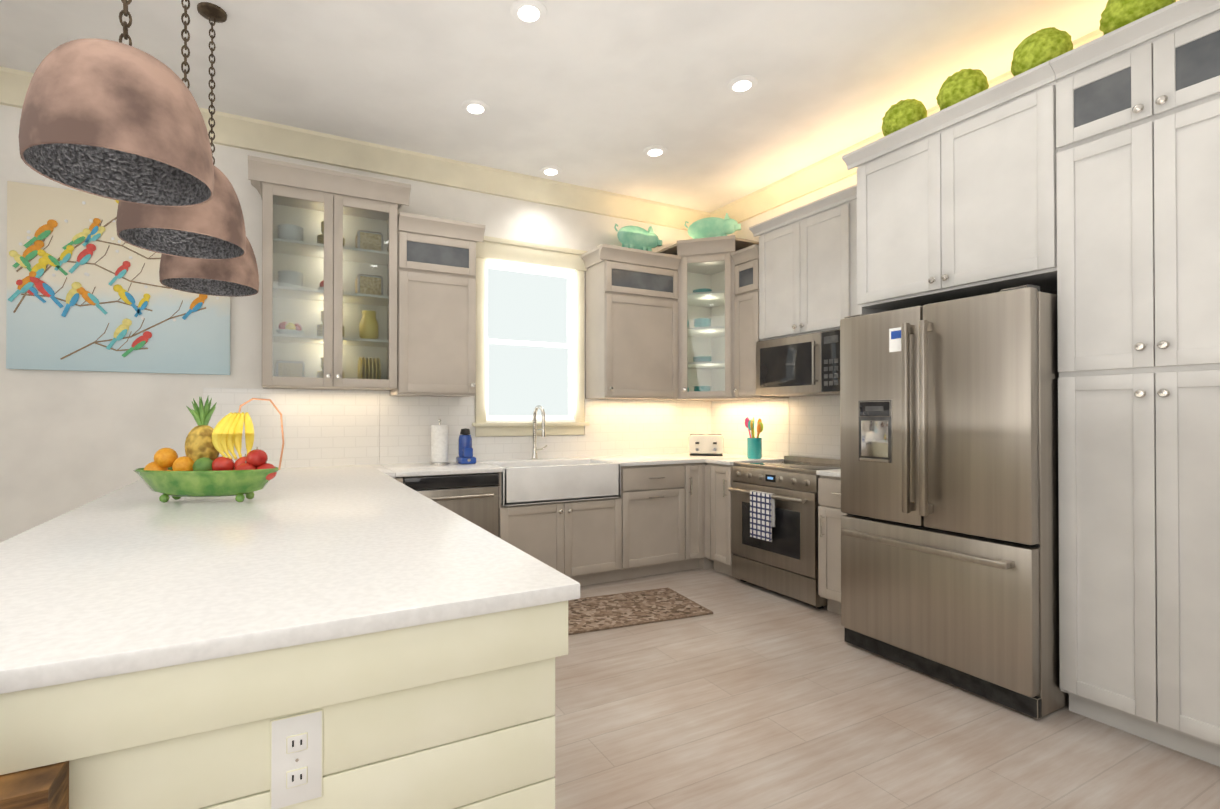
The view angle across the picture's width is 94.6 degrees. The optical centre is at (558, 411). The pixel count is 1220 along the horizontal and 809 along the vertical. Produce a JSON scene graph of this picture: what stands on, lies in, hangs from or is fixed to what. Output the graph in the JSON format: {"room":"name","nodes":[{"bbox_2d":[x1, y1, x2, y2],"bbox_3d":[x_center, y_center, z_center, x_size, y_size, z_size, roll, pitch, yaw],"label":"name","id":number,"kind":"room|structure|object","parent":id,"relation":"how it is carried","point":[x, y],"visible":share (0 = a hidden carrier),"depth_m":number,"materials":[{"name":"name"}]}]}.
{"room":"kitchen","nodes":[
{"label":"kitchen","id":0,"kind":"room"},
{"bbox_2d":[0,104,698,541],"bbox_3d":[-2.330,-0.299,3.639,8.670,3.200,0.100,0,0,-26],"label":"wall","id":1,"kind":"structure","parent":0,"point":[70,440],"depth_m":3.43,"materials":[{"name":"paint"}]},
{"bbox_2d":[6,181,230,374],"bbox_3d":[-2.628,-0.770,3.411,1.090,1.060,0.046,0,0,-26],"label":"framed picture","id":2,"kind":"object","parent":1,"relation":"attached to","point":[87,290],"visible":0.83,"depth_m":3.33},
{"bbox_2d":[248,155,410,389],"bbox_3d":[-1.524,-0.848,3.759,0.968,1.380,0.403,0,0,-26],"label":"upper cabinet","id":3,"kind":"object","parent":1,"relation":"attached to","point":[329,272],"visible":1,"depth_m":3.72,"materials":[{"name":"beige wood"}]},
{"bbox_2d":[0,66,710,230],"bbox_3d":[-2.281,-1.820,3.551,8.470,0.160,0.120,0,0,-26],"label":"crown molding","id":4,"kind":"structure","parent":1,"relation":"attached to","point":[242,132],"depth_m":4.13,"materials":[{"name":"beige wood"}]},
{"bbox_2d":[390,212,484,396],"bbox_3d":[-0.887,-0.731,4.084,0.605,1.230,0.383,0,0,-26],"label":"upper cabinet","id":5,"kind":"object","parent":1,"relation":"attached to","point":[436,319],"visible":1,"depth_m":3.93,"materials":[{"name":"beige wood"}]},
{"bbox_2d":[472,236,589,436],"bbox_3d":[-0.232,-0.592,4.645,1.030,1.580,0.160,0,0,-26],"label":"window","id":6,"kind":"structure","parent":1,"relation":"in","point":[529,340],"depth_m":4.68,"materials":[{"name":"glass"}]},
{"bbox_2d":[581,244,680,399],"bbox_3d":[0.617,-0.726,4.828,0.789,1.230,0.383,0,0,-26],"label":"upper cabinet","id":7,"kind":"object","parent":1,"relation":"attached to","point":[631,324],"visible":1,"depth_m":4.69,"materials":[{"name":"beige wood"}]},
{"bbox_2d":[614,224,661,250],"bbox_3d":[0.694,-1.490,4.897,0.491,0.295,0.040,0,0,-26],"label":"pig","id":8,"kind":"object","parent":7,"relation":"on","point":[636,237],"visible":0.77,"depth_m":4.88},
{"bbox_2d":[658,235,758,400],"bbox_3d":[1.326,-0.790,4.995,0.714,1.360,0.713,0,0,-26],"label":"upper cabinet","id":9,"kind":"object","parent":1,"relation":"attached to","point":[706,295],"visible":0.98,"depth_m":4.85,"materials":[{"name":"beige wood"}]},
{"bbox_2d":[684,213,740,238],"bbox_3d":[1.376,-1.619,5.033,0.491,0.295,0.040,0,0,19],"label":"pig","id":10,"kind":"object","parent":9,"relation":"on","point":[708,227],"visible":0.67,"depth_m":5.02},
{"bbox_2d":[0,0,1107,212],"bbox_3d":[-0.557,-1.972,0.065,8.670,0.100,8.100,0,0,-26],"label":"ceiling","id":11,"kind":"structure","parent":0,"point":[602,95],"depth_m":3.10,"materials":[{"name":"paint"}]},
{"bbox_2d":[19,0,213,206],"bbox_3d":[-1.141,-1.261,1.478,0.402,1.302,0.402,0,0,-26],"label":"pendant light","id":12,"kind":"object","parent":11,"relation":"hanging from","point":[114,120],"visible":1,"depth_m":1.37,"materials":[{"name":"orange metal"}]},
{"bbox_2d":[116,0,245,259],"bbox_3d":[-1.397,-1.265,2.099,0.402,1.287,0.402,0,0,-26],"label":"pendant light","id":13,"kind":"object","parent":11,"relation":"hanging from","point":[213,228],"visible":0.56,"depth_m":2.07,"materials":[{"name":"orange metal"}]},
{"bbox_2d":[159,2,258,296],"bbox_3d":[-1.650,-1.246,2.666,0.402,1.317,0.402,0,0,-26],"label":"pendant light","id":14,"kind":"object","parent":11,"relation":"hanging from","point":[237,277],"visible":0.5,"depth_m":2.64,"materials":[{"name":"orange metal"}]},
{"bbox_2d":[461,99,489,114],"bbox_3d":[-0.519,-1.891,3.497,0.176,0.015,0.176,0,0,-26],"label":"recessed light","id":15,"kind":"object","parent":11,"relation":"in","point":[475,106],"visible":1,"depth_m":3.48,"materials":[{"name":"paint"}]},
{"bbox_2d":[510,0,546,24],"bbox_3d":[-0.143,-1.897,2.668,0.176,0.015,0.176,0,0,-26],"label":"recessed light","id":16,"kind":"object","parent":11,"relation":"in","point":[530,12],"visible":1,"depth_m":2.65,"materials":[{"name":"paint"}]},
{"bbox_2d":[540,166,561,175],"bbox_3d":[-0.063,-1.885,4.402,0.176,0.015,0.176,0,0,-26],"label":"recessed light","id":17,"kind":"object","parent":11,"relation":"in","point":[550,170],"visible":1,"depth_m":4.38,"materials":[{"name":"paint"}]},
{"bbox_2d":[643,145,666,156],"bbox_3d":[0.700,-1.888,4.077,0.176,0.015,0.176,0,0,-26],"label":"recessed light","id":18,"kind":"object","parent":11,"relation":"in","point":[654,150],"visible":1,"depth_m":4.05,"materials":[{"name":"paint"}]},
{"bbox_2d":[726,75,757,92],"bbox_3d":[1.063,-1.893,3.253,0.176,0.015,0.176,0,0,-26],"label":"recessed light","id":19,"kind":"object","parent":11,"relation":"in","point":[741,83],"visible":0.98,"depth_m":3.23,"materials":[{"name":"paint"}]},
{"bbox_2d":[717,174,856,459],"bbox_3d":[3.307,-0.310,1.909,0.100,3.200,8.000,0,0,-26],"label":"wall","id":20,"kind":"structure","parent":0,"point":[744,232],"depth_m":4.61,"materials":[{"name":"paint"}]},
{"bbox_2d":[731,244,788,398],"bbox_3d":[1.673,-0.722,4.667,0.382,1.220,0.268,0,0,-26],"label":"upper cabinet","id":21,"kind":"object","parent":20,"relation":"attached to","point":[746,301],"visible":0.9,"depth_m":4.60,"materials":[{"name":"beige wood"}]},
{"bbox_2d":[749,184,858,340],"bbox_3d":[1.975,-1.025,4.051,0.388,0.922,1.220,0,0,-26],"label":"upper cabinet","id":22,"kind":"object","parent":20,"relation":"attached to","point":[808,268],"visible":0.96,"depth_m":4.05,"materials":[{"name":"grey wood"}]},
{"bbox_2d":[756,329,839,396],"bbox_3d":[1.881,-0.342,4.182,0.437,0.430,0.772,0,0,-26],"label":"microwave","id":23,"kind":"object","parent":22,"relation":"attached to","point":[804,365],"visible":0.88,"depth_m":4.08,"materials":[{"name":"metal"}]},
{"bbox_2d":[710,0,1178,222],"bbox_3d":[3.212,-1.831,1.861,0.120,0.160,7.780,0,0,-26],"label":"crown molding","id":24,"kind":"structure","parent":20,"relation":"attached to","point":[825,172],"depth_m":4.43,"materials":[{"name":"beige wood"}]},
{"bbox_2d":[842,60,1057,314],"bbox_3d":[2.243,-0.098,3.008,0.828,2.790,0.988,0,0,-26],"label":"upper cabinet","id":25,"kind":"object","parent":20,"relation":"attached to","point":[958,200],"visible":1,"depth_m":2.74,"materials":[{"name":"white wood"}]},
{"bbox_2d":[882,99,926,135],"bbox_3d":[1.908,-1.605,3.098,0.218,0.221,0.216,0,0,-26],"label":"moss ball","id":26,"kind":"object","parent":25,"relation":"on","point":[900,114],"visible":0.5,"depth_m":3.02,"materials":[{"name":"green plant"}]},
{"bbox_2d":[936,69,988,110],"bbox_3d":[2.039,-1.607,2.835,0.217,0.220,0.215,0,0,-26],"label":"moss ball","id":27,"kind":"object","parent":25,"relation":"on","point":[960,85],"visible":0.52,"depth_m":2.76,"materials":[{"name":"green plant"}]},
{"bbox_2d":[1011,27,1072,75],"bbox_3d":[2.184,-1.609,2.542,0.220,0.221,0.218,0,0,-26],"label":"moss ball","id":28,"kind":"object","parent":25,"relation":"on","point":[1037,48],"visible":0.69,"depth_m":2.47,"materials":[{"name":"green plant"}]},
{"bbox_2d":[554,568,1219,808],"bbox_3d":[-0.557,1.328,0.043,8.670,0.100,8.100,0,0,-26],"label":"floor","id":29,"kind":"structure","parent":0,"point":[746,695],"depth_m":2.26,"materials":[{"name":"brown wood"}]},
{"bbox_2d":[0,477,567,808],"bbox_3d":[-1.160,0.851,2.347,1.368,0.883,3.236,0,0,-26],"label":"base cabinet","id":30,"kind":"object","parent":29,"relation":"on","point":[459,713],"visible":0.58,"depth_m":0.99,"materials":[{"name":"wood"}]},
{"bbox_2d":[0,388,579,693],"bbox_3d":[-1.206,0.123,2.356,1.350,0.570,3.188,0,0,-26],"label":"countertop","id":31,"kind":"structure","parent":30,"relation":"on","point":[333,529],"depth_m":1.33,"materials":[{"name":"white stone"}]},
{"bbox_2d":[133,397,283,502],"bbox_3d":[-1.444,0.150,2.323,0.552,0.439,0.324,0,0,-26],"label":"fruit bowl","id":32,"kind":"object","parent":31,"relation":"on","point":[201,468],"visible":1,"depth_m":2.29,"materials":[{"name":"green ceramic"}]},
{"bbox_2d":[402,472,498,536],"bbox_3d":[-0.812,0.861,3.916,0.638,0.884,0.676,0,0,-26],"label":"dishwasher","id":33,"kind":"object","parent":29,"relation":"on","point":[473,498],"visible":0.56,"depth_m":3.71,"materials":[{"name":"metal"}]},
{"bbox_2d":[499,491,632,585],"bbox_3d":[-0.073,0.978,4.333,1.048,0.655,0.638,0,0,-26],"label":"base cabinet","id":34,"kind":"object","parent":29,"relation":"on","point":[590,542],"depth_m":4.10,"materials":[{"name":"beige wood"}]},
{"bbox_2d":[568,588,712,634],"bbox_3d":[0.237,1.293,3.616,1.410,0.014,0.550,0,0,-20],"label":"rug","id":35,"kind":"object","parent":29,"relation":"on","point":[598,613],"visible":0.5,"depth_m":3.65,"materials":[{"name":"brown fabric"}]},
{"bbox_2d":[621,463,692,577],"bbox_3d":[0.604,0.864,4.669,0.712,0.888,0.638,0,0,-26],"label":"base cabinet","id":36,"kind":"object","parent":29,"relation":"on","point":[650,521],"depth_m":4.43,"materials":[{"name":"beige wood"}]},
{"bbox_2d":[380,391,767,476],"bbox_3d":[0.238,0.134,4.479,3.116,0.565,0.662,0,0,-26],"label":"backsplash","id":37,"kind":"structure","parent":36,"relation":"on","point":[638,432],"depth_m":4.75,"materials":[{"name":"white tile"}]},
{"bbox_2d":[429,419,449,464],"bbox_3d":[-0.874,0.218,4.111,0.150,0.330,0.150,0,0,-26],"label":"paper towel","id":38,"kind":"object","parent":37,"relation":"on","point":[439,444],"visible":1,"depth_m":4.06,"materials":[{"name":"white paper"}]},
{"bbox_2d":[456,428,475,463],"bbox_3d":[-0.685,0.253,4.145,0.120,0.260,0.146,0,0,-26],"label":"appliance","id":39,"kind":"object","parent":37,"relation":"on","point":[465,451],"visible":1,"depth_m":4.12,"materials":[{"name":"plastic"}]},
{"bbox_2d":[531,405,546,459],"bbox_3d":[-0.124,0.166,4.462,0.146,0.439,0.219,0,0,-26],"label":"faucet","id":40,"kind":"object","parent":37,"relation":"on","point":[534,437],"visible":1,"depth_m":4.50,"materials":[{"name":"silver metal"}]},
{"bbox_2d":[484,459,620,505],"bbox_3d":[-0.054,0.517,4.227,0.945,0.261,0.455,0,0,-26],"label":"farmhouse sink","id":41,"kind":"object","parent":37,"relation":"in","point":[535,482],"visible":0.85,"depth_m":4.03,"materials":[{"name":"white ceramic"}]},
{"bbox_2d":[688,434,723,455],"bbox_3d":[1.315,0.296,5.020,0.300,0.186,0.212,0,0,14],"label":"toaster","id":42,"kind":"object","parent":37,"relation":"on","point":[705,444],"visible":1,"depth_m":4.93,"materials":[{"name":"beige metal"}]},
{"bbox_2d":[745,417,762,458],"bbox_3d":[1.616,0.216,4.642,0.169,0.342,0.172,0,0,-26],"label":"utensil crock","id":43,"kind":"object","parent":37,"relation":"on","point":[754,447],"visible":1,"depth_m":4.60,"materials":[{"name":"teal ceramic"}]},
{"bbox_2d":[693,463,708,569],"bbox_3d":[0.948,0.865,4.839,0.278,0.888,0.638,0,0,-26],"label":"base cabinet","id":44,"kind":"object","parent":29,"relation":"on","point":[700,561],"depth_m":4.59,"materials":[{"name":"beige wood"}]},
{"bbox_2d":[709,559,713,568],"bbox_3d":[1.337,0.866,5.031,0.654,0.888,0.638,0,0,-26],"label":"base cabinet","id":45,"kind":"object","parent":29,"relation":"on","point":[711,563],"depth_m":4.67,"materials":[{"name":"beige wood"}]},
{"bbox_2d":[705,463,735,577],"bbox_3d":[1.537,0.863,4.606,0.672,0.888,0.294,0,0,-26],"label":"base cabinet","id":46,"kind":"object","parent":29,"relation":"on","point":[718,480],"visible":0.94,"depth_m":4.48,"materials":[{"name":"beige wood"}]},
{"bbox_2d":[728,456,840,608],"bbox_3d":[1.746,0.830,4.108,0.701,0.948,0.776,0,0,-26],"label":"range","id":47,"kind":"object","parent":29,"relation":"on","point":[774,524],"visible":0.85,"depth_m":3.92,"materials":[{"name":"metal"}]},
{"bbox_2d":[818,475,847,614],"bbox_3d":[2.034,0.857,3.599,0.672,0.888,0.384,0,0,-26],"label":"base cabinet","id":48,"kind":"object","parent":29,"relation":"on","point":[830,513],"visible":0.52,"depth_m":3.57,"materials":[{"name":"beige wood"}]},
{"bbox_2d":[812,395,840,477],"bbox_3d":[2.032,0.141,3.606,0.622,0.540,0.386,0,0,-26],"label":"countertop","id":49,"kind":"structure","parent":48,"relation":"on","point":[826,408],"depth_m":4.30,"materials":[{"name":"white tile"}]},
{"bbox_2d":[840,284,1068,718],"bbox_3d":[2.153,0.382,2.918,1.010,1.829,0.896,0,0,-26],"label":"fridge","id":50,"kind":"object","parent":29,"relation":"on","point":[949,493],"visible":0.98,"depth_m":2.58,"materials":[{"name":"metal"}]},
{"bbox_2d":[1050,0,1219,766],"bbox_3d":[2.612,-0.103,2.303,0.790,2.790,0.600,0,0,-26],"label":"tall cabinet","id":51,"kind":"object","parent":29,"relation":"on","point":[1138,193],"depth_m":2.16,"materials":[{"name":"white wood"}]},
{"bbox_2d":[1099,0,1175,34],"bbox_3d":[2.323,-1.611,2.256,0.220,0.222,0.215,0,0,-26],"label":"moss ball","id":52,"kind":"object","parent":51,"relation":"on","point":[1116,14],"visible":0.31,"depth_m":2.21,"materials":[{"name":"green plant"}]}
]}

